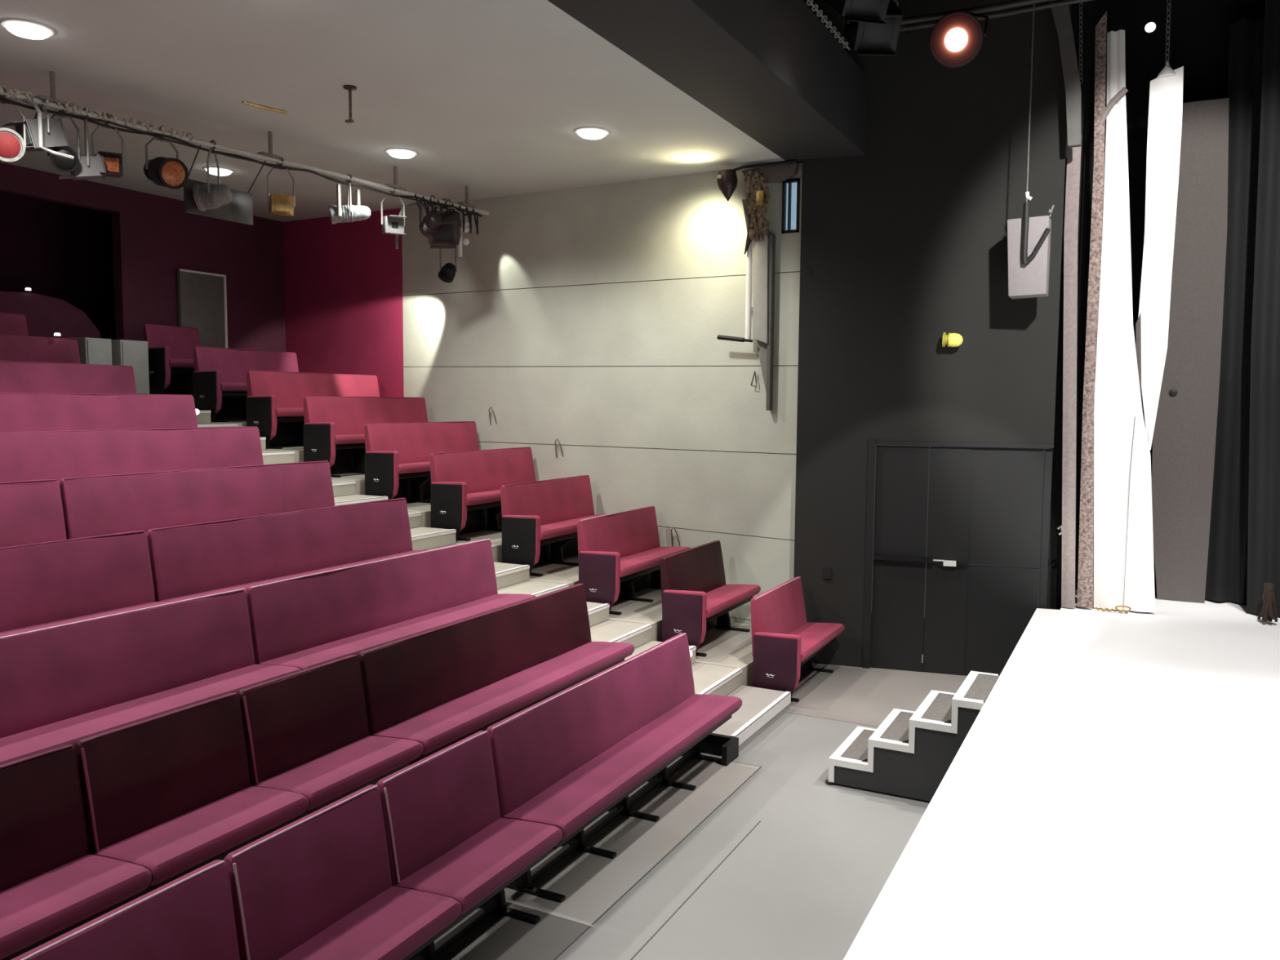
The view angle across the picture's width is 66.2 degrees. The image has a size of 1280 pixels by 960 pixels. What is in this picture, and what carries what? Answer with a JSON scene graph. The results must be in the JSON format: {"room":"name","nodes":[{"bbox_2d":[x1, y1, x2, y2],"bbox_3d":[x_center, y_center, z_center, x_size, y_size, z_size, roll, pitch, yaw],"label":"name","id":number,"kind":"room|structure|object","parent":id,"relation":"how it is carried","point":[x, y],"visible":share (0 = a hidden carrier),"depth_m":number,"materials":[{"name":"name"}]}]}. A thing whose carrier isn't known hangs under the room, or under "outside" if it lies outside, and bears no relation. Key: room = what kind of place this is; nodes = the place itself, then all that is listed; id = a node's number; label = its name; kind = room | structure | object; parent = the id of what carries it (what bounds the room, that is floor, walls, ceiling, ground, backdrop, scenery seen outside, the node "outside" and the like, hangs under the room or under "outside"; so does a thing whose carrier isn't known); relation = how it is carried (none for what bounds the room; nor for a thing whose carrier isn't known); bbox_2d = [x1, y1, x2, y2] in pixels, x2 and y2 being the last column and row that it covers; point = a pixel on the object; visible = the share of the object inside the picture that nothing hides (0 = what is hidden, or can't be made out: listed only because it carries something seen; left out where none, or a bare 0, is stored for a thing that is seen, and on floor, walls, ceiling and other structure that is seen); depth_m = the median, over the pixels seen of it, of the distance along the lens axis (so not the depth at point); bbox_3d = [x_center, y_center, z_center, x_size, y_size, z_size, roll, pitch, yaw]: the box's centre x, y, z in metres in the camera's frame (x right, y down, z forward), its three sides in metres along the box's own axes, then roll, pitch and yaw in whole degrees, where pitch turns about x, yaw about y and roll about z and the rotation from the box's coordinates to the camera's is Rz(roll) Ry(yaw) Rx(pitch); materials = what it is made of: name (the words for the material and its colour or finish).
{"room":"event venue","nodes":[
{"label":"event venue","id":0,"kind":"room"},
{"bbox_2d":[0,191,115,339],"bbox_3d":[-7.121,-1.900,11.730,1.660,3.200,4.700,3,5,27],"label":"wall","id":1,"kind":"structure","parent":0,"point":[55,250],"depth_m":12.60,"materials":[{"name":"paint"}]},
{"bbox_2d":[0,162,285,351],"bbox_3d":[-8.128,-0.696,7.885,0.150,5.000,13.600,3,5,27],"label":"wall","id":2,"kind":"structure","parent":0,"point":[153,236],"depth_m":12.09,"materials":[{"name":"paint"}]},
{"bbox_2d":[176,268,227,348],"bbox_3d":[-5.554,-1.851,12.488,0.075,1.565,0.675,3,5,27],"label":"door","id":3,"kind":"structure","parent":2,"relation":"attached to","point":[202,296],"depth_m":12.46,"materials":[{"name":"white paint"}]},
{"bbox_2d":[212,421,246,426],"bbox_3d":[-4.263,0.388,12.095,0.848,2.224,2.341,3,5,27],"label":"platform","id":4,"kind":"object","parent":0,"point":[240,424],"visible":0.07,"depth_m":10.88,"materials":[{"name":"concrete"}]},
{"bbox_2d":[192,346,298,422],"bbox_3d":[-4.559,-1.132,11.737,0.488,0.860,1.551,3,5,27],"label":"seat","id":5,"kind":"object","parent":4,"relation":"on","point":[220,386],"visible":0.54,"depth_m":11.49,"materials":[{"name":"fabric"}]},
{"bbox_2d":[262,445,303,462],"bbox_3d":[-3.533,0.567,11.672,0.848,1.946,2.239,3,5,27],"label":"platform","id":6,"kind":"object","parent":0,"point":[299,451],"visible":0.07,"depth_m":10.53,"materials":[{"name":"concrete"}]},
{"bbox_2d":[245,370,379,449],"bbox_3d":[-3.684,-0.836,11.605,0.488,0.860,2.081,3,5,27],"label":"seat","id":7,"kind":"object","parent":6,"relation":"on","point":[274,404],"visible":0.52,"depth_m":11.23,"materials":[{"name":"fabric"}]},
{"bbox_2d":[330,472,364,497],"bbox_3d":[-2.802,0.746,11.250,0.848,1.668,2.137,3,5,27],"label":"platform","id":8,"kind":"object","parent":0,"point":[359,478],"visible":0.07,"depth_m":10.17,"materials":[{"name":"concrete"}]},
{"bbox_2d":[302,395,427,477],"bbox_3d":[-2.952,-0.519,11.199,0.488,0.860,1.991,3,5,27],"label":"seat","id":9,"kind":"object","parent":8,"relation":"on","point":[333,428],"visible":0.51,"depth_m":10.89,"materials":[{"name":"fabric"}]},
{"bbox_2d":[0,0,785,222],"bbox_3d":[-4.913,-3.101,7.220,9.600,0.411,15.700,3,5,27],"label":"ceiling","id":10,"kind":"structure","parent":0,"point":[491,97],"depth_m":7.52,"materials":[{"name":"grey paint"}]},
{"bbox_2d":[0,17,54,39],"bbox_3d":[-3.902,-2.860,6.258,0.300,0.064,0.300,3,5,27],"label":"recessed light","id":11,"kind":"object","parent":10,"relation":"in","point":[25,28],"visible":1,"depth_m":6.19,"materials":[{"name":"white paint"}]},
{"bbox_2d":[4,22,50,39],"bbox_3d":[-3.902,-2.853,6.258,0.248,0.051,0.248,3,5,27],"label":"diffuser","id":12,"kind":"object","parent":11,"relation":"attached to","point":[30,30],"depth_m":6.20,"materials":[{"name":"white"}]},
{"bbox_2d":[0,71,489,217],"bbox_3d":[-3.433,-2.919,8.499,0.107,0.311,6.327,3,5,33],"label":"lighting truss","id":13,"kind":"object","parent":10,"relation":"hanging from","point":[52,102],"visible":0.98,"depth_m":8.09,"materials":[{"name":"metal"}]},
{"bbox_2d":[0,86,26,161],"bbox_3d":[-4.470,-2.494,6.901,0.258,0.529,0.232,-4,6,-41],"label":"spotlight","id":14,"kind":"object","parent":13,"relation":"hanging from","point":[12,145],"visible":1,"depth_m":6.86,"materials":[{"name":"metal"}]},
{"bbox_2d":[2,98,69,151],"bbox_3d":[-4.360,-2.566,7.076,0.247,0.412,0.368,4,6,37],"label":"spotlight","id":15,"kind":"object","parent":13,"relation":"hanging from","point":[54,135],"visible":0.84,"depth_m":7.05,"materials":[{"name":"metal"}]},
{"bbox_2d":[46,103,80,172],"bbox_3d":[-4.251,-2.524,7.223,0.214,0.517,0.211,3,5,27],"label":"spotlight","id":16,"kind":"object","parent":13,"relation":"hanging from","point":[62,164],"visible":0.88,"depth_m":7.20,"materials":[{"name":"black metal"}]},
{"bbox_2d":[58,107,106,180],"bbox_3d":[-4.199,-2.524,7.361,0.330,0.539,0.177,-3,5,-33],"label":"spotlight","id":17,"kind":"object","parent":13,"relation":"hanging from","point":[89,167],"visible":0.77,"depth_m":7.35,"materials":[{"name":"metal"}]},
{"bbox_2d":[90,112,124,177],"bbox_3d":[-4.048,-2.558,7.476,0.224,0.487,0.272,-3,6,-35],"label":"spotlight","id":18,"kind":"object","parent":13,"relation":"hanging from","point":[114,162],"visible":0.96,"depth_m":7.47,"materials":[{"name":"metal"}]},
{"bbox_2d":[143,127,188,189],"bbox_3d":[-3.840,-2.579,7.881,0.406,0.507,0.280,3,5,27],"label":"spotlight","id":19,"kind":"object","parent":13,"relation":"hanging from","point":[169,172],"visible":1,"depth_m":7.79,"materials":[{"name":"black metal"}]},
{"bbox_2d":[192,139,232,211],"bbox_3d":[-3.596,-2.565,8.271,0.294,0.592,0.247,0,5,-5],"label":"spotlight","id":20,"kind":"object","parent":13,"relation":"hanging from","point":[209,196],"visible":1,"depth_m":8.21,"materials":[{"name":"metal"}]},
{"bbox_2d":[183,145,266,225],"bbox_3d":[-3.567,-2.558,8.506,0.265,0.563,0.700,3,5,27],"label":"board","id":21,"kind":"object","parent":13,"relation":"hanging from","point":[240,209],"visible":0.77,"depth_m":8.65,"materials":[{"name":"metal"}]},
{"bbox_2d":[266,158,295,216],"bbox_3d":[-3.206,-2.632,8.793,0.247,0.537,0.244,-3,5,-33],"label":"spotlight","id":22,"kind":"object","parent":13,"relation":"hanging from","point":[278,204],"visible":1,"depth_m":8.79,"materials":[{"name":"gold metal"}]},
{"bbox_2d":[328,173,370,224],"bbox_3d":[-2.808,-2.709,9.493,0.392,0.489,0.212,-2,5,-26],"label":"spotlight","id":23,"kind":"object","parent":13,"relation":"hanging from","point":[349,212],"visible":0.95,"depth_m":9.45,"materials":[{"name":"metal"}]},
{"bbox_2d":[427,198,462,248],"bbox_3d":[-2.107,-2.754,10.545,0.385,0.558,0.479,0,5,-3],"label":"spotlight","id":24,"kind":"object","parent":13,"relation":"hanging from","point":[448,237],"visible":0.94,"depth_m":10.50,"materials":[{"name":"black metal"}]},
{"bbox_2d":[547,0,868,163],"bbox_3d":[-1.094,-2.908,3.619,0.735,0.700,12.800,3,5,27],"label":"ceiling beam","id":25,"kind":"structure","parent":10,"relation":"attached to","point":[771,69],"depth_m":6.93,"materials":[{"name":"paint"}]},
{"bbox_2d":[406,498,431,528],"bbox_3d":[-2.071,0.925,10.827,0.848,1.390,2.035,3,5,27],"label":"platform","id":26,"kind":"object","parent":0,"point":[424,508],"visible":0.07,"depth_m":9.84,"materials":[{"name":"concrete"}]},
{"bbox_2d":[364,421,479,502],"bbox_3d":[-2.222,-0.201,10.789,0.488,0.860,1.891,3,5,27],"label":"seat","id":27,"kind":"object","parent":26,"relation":"on","point":[397,455],"visible":0.57,"depth_m":10.52,"materials":[{"name":"fabric"}]},
{"bbox_2d":[424,526,502,562],"bbox_3d":[-1.341,1.104,10.405,0.848,1.112,1.933,3,5,27],"label":"platform","id":28,"kind":"object","parent":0,"point":[495,536],"visible":0.07,"depth_m":9.83,"materials":[{"name":"concrete"}]},
{"bbox_2d":[429,446,535,542],"bbox_3d":[-1.490,0.116,10.383,0.488,0.860,1.801,3,5,27],"label":"seat","id":29,"kind":"object","parent":28,"relation":"on","point":[465,497],"visible":0.62,"depth_m":10.13,"materials":[{"name":"fabric"}]},
{"bbox_2d":[497,555,578,589],"bbox_3d":[-0.610,1.283,9.982,0.848,0.834,1.831,3,5,27],"label":"platform","id":30,"kind":"object","parent":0,"point":[552,572],"visible":0.07,"depth_m":9.52,"materials":[{"name":"concrete"}]},
{"bbox_2d":[500,475,604,576],"bbox_3d":[-0.769,0.435,9.954,0.488,0.860,1.661,3,5,27],"label":"seat","id":31,"kind":"object","parent":30,"relation":"on","point":[540,518],"visible":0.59,"depth_m":9.71,"materials":[{"name":"fabric"}]},
{"bbox_2d":[283,163,802,625],"bbox_3d":[-1.684,-0.905,11.669,7.889,5.010,0.119,4,6,34],"label":"wall","id":32,"kind":"structure","parent":0,"point":[682,226],"depth_m":10.68,"materials":[{"name":"paint"}]},
{"bbox_2d":[745,240,752,339],"bbox_3d":[1.073,-2.013,9.552,0.060,1.300,0.120,3,5,27],"label":"pipe","id":33,"kind":"object","parent":32,"relation":"attached to","point":[748,308],"visible":0.68,"depth_m":9.52,"materials":[{"name":"metal"}]},
{"bbox_2d":[752,231,775,410],"bbox_3d":[1.189,-1.547,9.511,0.193,1.740,0.110,3,5,27],"label":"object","id":34,"kind":"object","parent":32,"relation":"attached to","point":[764,251],"visible":0.88,"depth_m":9.45,"materials":[{"name":"metal"}]},
{"bbox_2d":[742,162,799,254],"bbox_3d":[1.217,-2.578,9.337,0.554,0.817,0.152,3,5,27],"label":"cable bundle","id":35,"kind":"object","parent":32,"relation":"attached to","point":[756,203],"visible":1,"depth_m":9.32,"materials":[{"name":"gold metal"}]},
{"bbox_2d":[781,177,799,233],"bbox_3d":[1.446,-2.606,9.355,0.170,0.500,0.070,3,5,27],"label":"window","id":36,"kind":"structure","parent":32,"relation":"in","point":[791,187],"depth_m":9.35,"materials":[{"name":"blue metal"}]},
{"bbox_2d":[590,587,662,648],"bbox_3d":[0.120,1.462,9.560,0.848,0.556,1.729,3,5,27],"label":"platform","id":37,"kind":"object","parent":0,"point":[633,611],"visible":0.21,"depth_m":9.12,"materials":[{"name":"concrete"}]},
{"bbox_2d":[577,505,690,615],"bbox_3d":[-0.039,0.752,9.544,0.488,0.860,1.561,3,5,27],"label":"seat","id":38,"kind":"object","parent":37,"relation":"on","point":[620,553],"visible":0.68,"depth_m":9.33,"materials":[{"name":"fabric"}]},
{"bbox_2d":[555,612,929,959],"bbox_3d":[3.083,2.380,3.156,9.200,0.198,15.100,3,5,27],"label":"floor","id":39,"kind":"structure","parent":0,"point":[805,881],"depth_m":5.26,"materials":[{"name":"concrete"}]},
{"bbox_2d":[195,409,791,751],"bbox_3d":[-2.709,0.486,9.287,8.269,2.502,1.214,3,5,27],"label":"staircase","id":40,"kind":"structure","parent":39,"relation":"on","point":[760,708],"depth_m":8.45,"materials":[{"name":"concrete"}]},
{"bbox_2d":[64,337,111,364],"bbox_3d":[-5.990,-1.219,10.654,0.412,0.628,0.300,3,5,27],"label":"base cabinet","id":41,"kind":"object","parent":40,"relation":"on","point":[98,351],"visible":0.4,"depth_m":10.50,"materials":[{"name":"grey laminate"}]},
{"bbox_2d":[111,339,149,394],"bbox_3d":[-5.797,-1.247,11.026,0.412,0.628,0.340,3,5,27],"label":"base cabinet","id":42,"kind":"object","parent":40,"relation":"on","point":[135,353],"visible":0.53,"depth_m":10.93,"materials":[{"name":"grey laminate"}]},
{"bbox_2d":[434,902,589,959],"bbox_3d":[-1.781,2.275,2.731,0.938,0.004,4.895,3,5,27],"label":"floor panel","id":43,"kind":"object","parent":39,"relation":"on","point":[499,936],"depth_m":4.57,"materials":[{"name":"concrete"}]},
{"bbox_2d":[11,730,562,959],"bbox_3d":[-1.126,1.762,3.808,0.488,0.860,2.347,3,5,27],"label":"seat","id":44,"kind":"object","parent":43,"relation":"on","point":[383,870],"visible":1,"depth_m":3.92,"materials":[{"name":"fabric"}]},
{"bbox_2d":[504,755,759,924],"bbox_3d":[-0.119,2.031,5.932,0.942,0.004,2.315,3,5,27],"label":"floor panel","id":45,"kind":"object","parent":39,"relation":"on","point":[590,884],"depth_m":5.55,"materials":[{"name":"concrete"}]},
{"bbox_2d":[485,632,742,902],"bbox_3d":[-0.029,1.601,5.925,0.488,0.860,2.396,3,5,27],"label":"seat","id":46,"kind":"object","parent":45,"relation":"on","point":[576,755],"visible":0.89,"depth_m":5.62,"materials":[{"name":"fabric"}]},
{"bbox_2d":[553,760,761,959],"bbox_3d":[-1.063,2.205,3.672,1.146,0.004,7.230,3,5,27],"label":"trim","id":47,"kind":"structure","parent":39,"relation":"on","point":[703,820],"depth_m":5.13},
{"bbox_2d":[699,733,738,766],"bbox_3d":[0.448,1.885,6.945,0.450,0.136,0.220,3,5,27],"label":"box","id":48,"kind":"object","parent":39,"relation":"on","point":[726,746],"visible":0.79,"depth_m":6.95,"materials":[{"name":"black metal"}]},
{"bbox_2d":[692,621,753,695],"bbox_3d":[0.851,1.641,9.137,0.848,0.278,1.627,3,5,27],"label":"platform","id":49,"kind":"object","parent":39,"relation":"on","point":[722,647],"visible":0.21,"depth_m":8.81,"materials":[{"name":"concrete"}]},
{"bbox_2d":[660,540,760,657],"bbox_3d":[0.659,1.075,9.071,0.488,0.860,1.321,3,5,27],"label":"seat","id":50,"kind":"object","parent":49,"relation":"on","point":[696,598],"visible":0.84,"depth_m":8.79,"materials":[{"name":"fabric"}]},
{"bbox_2d":[825,671,999,801],"bbox_3d":[1.812,1.653,6.525,0.977,0.688,0.728,3,5,27],"label":"steps","id":51,"kind":"structure","parent":39,"relation":"on","point":[910,753],"depth_m":6.25,"materials":[{"name":"grey carpet"}]},
{"bbox_2d":[843,589,1279,959],"bbox_3d":[3.841,2.020,2.199,6.610,0.680,13.950,3,5,27],"label":"stage","id":52,"kind":"object","parent":39,"relation":"on","point":[1113,793],"visible":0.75,"depth_m":4.45,"materials":[{"name":"white metal"}]},
{"bbox_2d":[1076,11,1106,608],"bbox_3d":[3.961,-1.429,8.552,0.185,5.140,0.036,3,5,27],"label":"drape","id":53,"kind":"object","parent":52,"relation":"on","point":[1085,577],"visible":1,"depth_m":8.56,"materials":[{"name":"brown fabric"}]},
{"bbox_2d":[1093,29,1155,612],"bbox_3d":[4.205,-1.335,8.460,0.639,4.990,0.111,3,5,27],"label":"drape","id":54,"kind":"object","parent":52,"relation":"on","point":[1124,566],"visible":0.99,"depth_m":8.54,"materials":[{"name":"fabric"}]},
{"bbox_2d":[1151,97,1229,603],"bbox_3d":[5.006,-1.136,8.986,0.541,4.538,0.059,3,5,27],"label":"panel","id":55,"kind":"object","parent":52,"relation":"on","point":[1184,433],"visible":0.9,"depth_m":8.96,"materials":[{"name":"grey metal"}]},
{"bbox_2d":[1205,17,1264,604],"bbox_3d":[7.504,-1.370,7.781,5.100,5.200,0.120,3,5,27],"label":"curtain","id":56,"kind":"object","parent":52,"relation":"on","point":[1227,560],"visible":0.53,"depth_m":8.86,"materials":[{"name":"fabric"}]},
{"bbox_2d":[1246,0,1279,616],"bbox_3d":[5.655,-1.618,8.190,0.980,5.600,0.110,3,5,27],"label":"curtain","id":57,"kind":"object","parent":52,"relation":"on","point":[1264,484],"visible":0.96,"depth_m":8.38,"materials":[{"name":"fabric"}]},
{"bbox_2d":[1257,582,1277,622],"bbox_3d":[5.261,1.026,8.208,0.140,0.323,0.160,3,5,27],"label":"tassel","id":58,"kind":"object","parent":52,"relation":"on","point":[1268,612],"visible":1,"depth_m":8.17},
{"bbox_3d":[-2.226,2.095,3.199,0.848,0.278,9.340,3,5,27],"label":"platform","id":59,"kind":"object","parent":39,"relation":"on","visible":0},
{"bbox_2d":[0,654,422,959],"bbox_3d":[-1.879,1.448,4.175,0.488,0.860,2.347,3,5,27],"label":"seat","id":60,"kind":"object","parent":59,"relation":"on","point":[89,828],"visible":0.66,"depth_m":4.11,"materials":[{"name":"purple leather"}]},
{"bbox_2d":[357,583,634,764],"bbox_3d":[-0.792,1.288,6.272,0.488,0.860,2.352,3,5,27],"label":"seat","id":61,"kind":"object","parent":59,"relation":"on","point":[437,688],"visible":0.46,"depth_m":6.01,"materials":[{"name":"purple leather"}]},
{"bbox_2d":[824,0,889,24],"bbox_3d":[1.613,-3.604,7.148,0.408,0.621,0.588,-1,5,-13],"label":"spotlight","id":62,"kind":"object","parent":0,"point":[876,10],"visible":1,"depth_m":7.08,"materials":[{"name":"black metal"}]},
{"bbox_2d":[786,654,967,727],"bbox_3d":[2.473,1.846,8.483,3.200,0.004,2.150,3,5,27],"label":"floor","id":63,"kind":"structure","parent":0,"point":[849,694],"depth_m":8.54,"materials":[{"name":"concrete"}]},
{"bbox_2d":[750,576,844,702],"bbox_3d":[1.401,1.390,8.683,0.488,0.860,1.271,3,5,27],"label":"seat","id":64,"kind":"object","parent":63,"relation":"on","point":[784,646],"visible":0.9,"depth_m":8.27,"materials":[{"name":"fabric"}]},
{"bbox_2d":[793,0,1071,667],"bbox_3d":[2.605,-1.505,8.988,2.262,6.600,0.200,2,5,18],"label":"wall","id":65,"kind":"structure","parent":0,"point":[904,242],"depth_m":8.86,"materials":[{"name":"grey paint"}]},
{"bbox_2d":[716,159,796,200],"bbox_3d":[1.103,-2.838,9.310,0.801,0.324,0.228,3,5,27],"label":"wall lantern","id":66,"kind":"object","parent":65,"relation":"attached to","point":[727,180],"visible":1,"depth_m":9.38,"materials":[{"name":"metal"}]},
{"bbox_2d":[716,168,737,200],"bbox_3d":[0.842,-2.836,9.462,0.199,0.291,0.199,3,5,27],"label":"hood","id":67,"kind":"object","parent":66,"relation":"attached to","point":[727,180],"depth_m":9.39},
{"bbox_2d":[870,445,933,671],"bbox_3d":[2.441,0.734,9.115,0.538,2.095,0.110,2,5,18],"label":"door","id":68,"kind":"structure","parent":65,"relation":"in","point":[901,477],"depth_m":9.13,"materials":[{"name":"black paint"}]},
{"bbox_2d":[900,24,910,34],"bbox_3d":[1.419,-3.866,6.928,0.048,0.068,4.100,3,5,28],"label":"pipe","id":69,"kind":"object","parent":65,"relation":"attached to","point":[902,25],"visible":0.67,"depth_m":8.68,"materials":[{"name":"black metal"}]},
{"bbox_2d":[844,0,903,55],"bbox_3d":[1.850,-3.641,7.751,0.408,0.641,0.588,0,5,-3],"label":"spotlight","id":70,"kind":"object","parent":69,"relation":"hanging from","point":[866,38],"visible":0.79,"depth_m":7.66,"materials":[{"name":"black metal"}]},
{"bbox_2d":[862,440,1053,668],"bbox_3d":[2.873,0.727,8.960,1.594,2.160,0.020,2,5,18],"label":"trim","id":71,"kind":"structure","parent":65,"relation":"attached to","point":[872,443],"depth_m":9.14,"materials":[{"name":"black paint"}]},
{"bbox_2d":[923,446,1053,675],"bbox_3d":[3.140,0.756,8.901,1.042,2.095,0.095,2,5,18],"label":"door","id":72,"kind":"structure","parent":65,"relation":"in","point":[984,504],"depth_m":8.92,"materials":[{"name":"black paint"}]},
{"bbox_2d":[899,0,1093,31],"bbox_3d":[5.653,-3.800,6.884,8.180,0.092,0.050,3,5,27],"label":"pipe","id":73,"kind":"object","parent":65,"relation":"attached to","point":[1057,3],"visible":0.52,"depth_m":8.18,"materials":[{"name":"metal"}]},
{"bbox_2d":[1007,3,1054,298],"bbox_3d":[3.262,-2.713,8.130,0.361,2.365,0.274,3,5,27],"label":"loudspeaker","id":74,"kind":"object","parent":73,"relation":"hanging from","point":[1028,238],"visible":0.99,"depth_m":8.11,"materials":[{"name":"white paint"}]},
{"bbox_2d":[1057,139,1081,608],"bbox_3d":[3.779,-0.918,8.598,0.217,4.130,0.106,3,5,27],"label":"drape","id":75,"kind":"object","parent":65,"relation":"hanging from","point":[1068,528],"visible":0.99,"depth_m":8.63,"materials":[{"name":"fabric"}]},
{"bbox_2d":[901,0,1051,25],"bbox_3d":[5.376,-3.600,6.365,8.180,0.092,0.050,3,5,27],"label":"pipe","id":76,"kind":"object","parent":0,"point":[1015,3],"visible":0.64,"depth_m":7.74,"materials":[{"name":"metal"}]},
{"bbox_2d":[927,11,988,67],"bbox_3d":[2.486,-3.451,7.641,0.438,0.484,0.356,3,5,27],"label":"lamp","id":77,"kind":"object","parent":76,"relation":"hanging from","point":[957,38],"visible":1,"depth_m":7.53,"materials":[{"name":"black metal"}]},
{"bbox_2d":[1046,0,1096,609],"bbox_3d":[4.123,-1.529,9.431,0.170,6.600,1.100,3,5,27],"label":"wall","id":78,"kind":"structure","parent":0,"point":[1053,593],"depth_m":9.08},
{"bbox_2d":[1137,62,1183,449],"bbox_3d":[4.448,-1.897,8.424,0.241,3.280,0.146,0,5,0],"label":"drape","id":79,"kind":"object","parent":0,"point":[1166,91],"visible":1,"depth_m":8.39,"materials":[{"name":"fabric"}]},
{"bbox_2d":[1075,0,1265,588],"bbox_3d":[7.405,-1.422,8.415,6.660,6.600,0.100,3,5,27],"label":"wall","id":80,"kind":"structure","parent":0,"point":[1200,30],"depth_m":9.47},
{"bbox_3d":[3.134,-4.250,2.623,9.200,0.100,15.100,3,5,27],"label":"ceiling","id":81,"kind":"structure","parent":0,"visible":0},
{"bbox_2d":[1048,0,1081,147],"bbox_3d":[3.520,-3.700,8.228,0.395,1.793,0.070,3,5,27],"label":"truss arm","id":82,"kind":"object","parent":81,"relation":"hanging from","point":[1061,15],"visible":0.92,"depth_m":8.18},
{"bbox_3d":[-2.980,1.919,3.577,0.848,0.556,9.340,3,5,27],"label":"platform","id":83,"kind":"object","parent":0,"visible":0},
{"bbox_2d":[0,588,301,764],"bbox_3d":[-2.632,1.134,4.541,0.488,0.860,2.347,3,5,27],"label":"seat","id":84,"kind":"object","parent":83,"relation":"on","point":[68,683],"visible":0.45,"depth_m":4.85,"materials":[{"name":"fabric"}]},
{"bbox_2d":[244,538,536,670],"bbox_3d":[-1.545,0.974,6.638,0.488,0.860,2.352,3,5,27],"label":"seat","id":85,"kind":"object","parent":83,"relation":"on","point":[303,622],"visible":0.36,"depth_m":6.40,"materials":[{"name":"fabric"}]},
{"bbox_3d":[-3.735,1.744,3.954,0.848,0.834,9.340,3,5,27],"label":"platform","id":86,"kind":"object","parent":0,"visible":0},
{"bbox_2d":[0,530,172,636],"bbox_3d":[-3.385,0.820,4.907,0.488,0.860,2.347,3,5,27],"label":"seat","id":87,"kind":"object","parent":86,"relation":"on","point":[45,584],"visible":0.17,"depth_m":5.54,"materials":[{"name":"fabric"}]},
{"bbox_2d":[146,497,426,601],"bbox_3d":[-2.298,0.660,7.004,0.488,0.860,2.352,3,5,27],"label":"seat","id":88,"kind":"object","parent":86,"relation":"on","point":[190,561],"visible":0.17,"depth_m":6.79,"materials":[{"name":"fabric"}]},
{"bbox_3d":[-4.489,1.568,4.331,0.848,1.112,9.340,3,5,27],"label":"platform","id":89,"kind":"object","parent":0,"visible":0},
{"bbox_2d":[0,479,66,547],"bbox_3d":[-4.138,0.506,5.273,0.488,0.860,2.347,3,5,27],"label":"seat","id":90,"kind":"object","parent":89,"relation":"on","point":[31,512],"visible":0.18,"depth_m":6.18,"materials":[{"name":"fabric"}]},
{"bbox_2d":[59,460,334,539],"bbox_3d":[-3.051,0.346,7.371,0.488,0.860,2.352,3,5,27],"label":"seat","id":91,"kind":"object","parent":89,"relation":"on","point":[104,504],"visible":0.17,"depth_m":7.18,"materials":[{"name":"fabric"}]},
{"bbox_3d":[-5.243,1.392,4.709,0.848,1.390,9.340,3,5,27],"label":"platform","id":92,"kind":"object","parent":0,"visible":0},
{"bbox_2d":[0,426,263,484],"bbox_3d":[-3.804,0.032,7.737,0.488,0.860,2.352,3,5,27],"label":"seat","id":93,"kind":"object","parent":92,"relation":"on","point":[37,455],"visible":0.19,"depth_m":7.62,"materials":[{"name":"fabric"}]},
{"bbox_3d":[-5.997,1.217,5.086,0.848,1.668,9.340,3,5,27],"label":"platform","id":94,"kind":"object","parent":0,"visible":0},
{"bbox_2d":[0,392,199,432],"bbox_3d":[-4.546,-0.284,8.123,0.488,0.860,2.396,3,5,27],"label":"seat","id":95,"kind":"object","parent":94,"relation":"on","point":[19,411],"visible":0.23,"depth_m":8.31,"materials":[{"name":"fabric"}]},
{"bbox_3d":[-6.751,1.041,5.464,0.848,1.946,9.340,3,5,27],"label":"platform","id":96,"kind":"object","parent":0,"visible":0},
{"bbox_2d":[0,360,137,394],"bbox_3d":[-5.310,-0.596,8.469,0.488,0.860,2.352,3,5,27],"label":"seat","id":97,"kind":"object","parent":96,"relation":"on","point":[33,377],"visible":0.2,"depth_m":8.94,"materials":[{"name":"fabric"}]},
{"bbox_3d":[-7.505,0.866,5.841,0.848,2.224,9.340,3,5,27],"label":"platform","id":98,"kind":"object","parent":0,"visible":0},
{"bbox_2d":[0,333,80,364],"bbox_3d":[-6.062,-0.910,8.836,0.488,0.860,2.352,3,5,27],"label":"seat","id":99,"kind":"object","parent":98,"relation":"on","point":[12,348],"visible":0.15,"depth_m":9.56,"materials":[{"name":"fabric"}]},
{"bbox_3d":[-8.348,0.686,6.264,1.050,2.502,9.340,3,5,27],"label":"platform","id":100,"kind":"object","parent":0,"visible":0},
{"bbox_2d":[0,311,28,336],"bbox_3d":[-6.816,-1.225,9.202,0.488,0.860,2.352,3,5,27],"label":"seat","id":101,"kind":"object","parent":100,"relation":"on","point":[15,324],"visible":0.12,"depth_m":10.17,"materials":[{"name":"fabric"}]},
{"bbox_3d":[-5.078,0.204,12.575,1.050,2.502,2.467,3,5,27],"label":"platform","id":102,"kind":"object","parent":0,"visible":0},
{"bbox_2d":[142,324,200,396],"bbox_3d":[-5.486,-1.420,11.767,0.488,0.860,0.791,3,5,27],"label":"seat","id":103,"kind":"object","parent":102,"relation":"on","point":[170,348],"visible":0.61,"depth_m":11.67,"materials":[{"name":"fabric"}]},
{"bbox_3d":[-7.082,-0.902,11.786,1.565,0.202,4.500,3,5,27],"label":"floor","id":104,"kind":"structure","parent":0,"visible":0},
{"bbox_2d":[0,290,101,337],"bbox_3d":[-6.960,-1.225,10.586,0.150,1.640,2.530,3,5,27],"label":"wall","id":105,"kind":"structure","parent":104,"relation":"on","point":[46,316],"depth_m":11.00,"materials":[{"name":"paint"}]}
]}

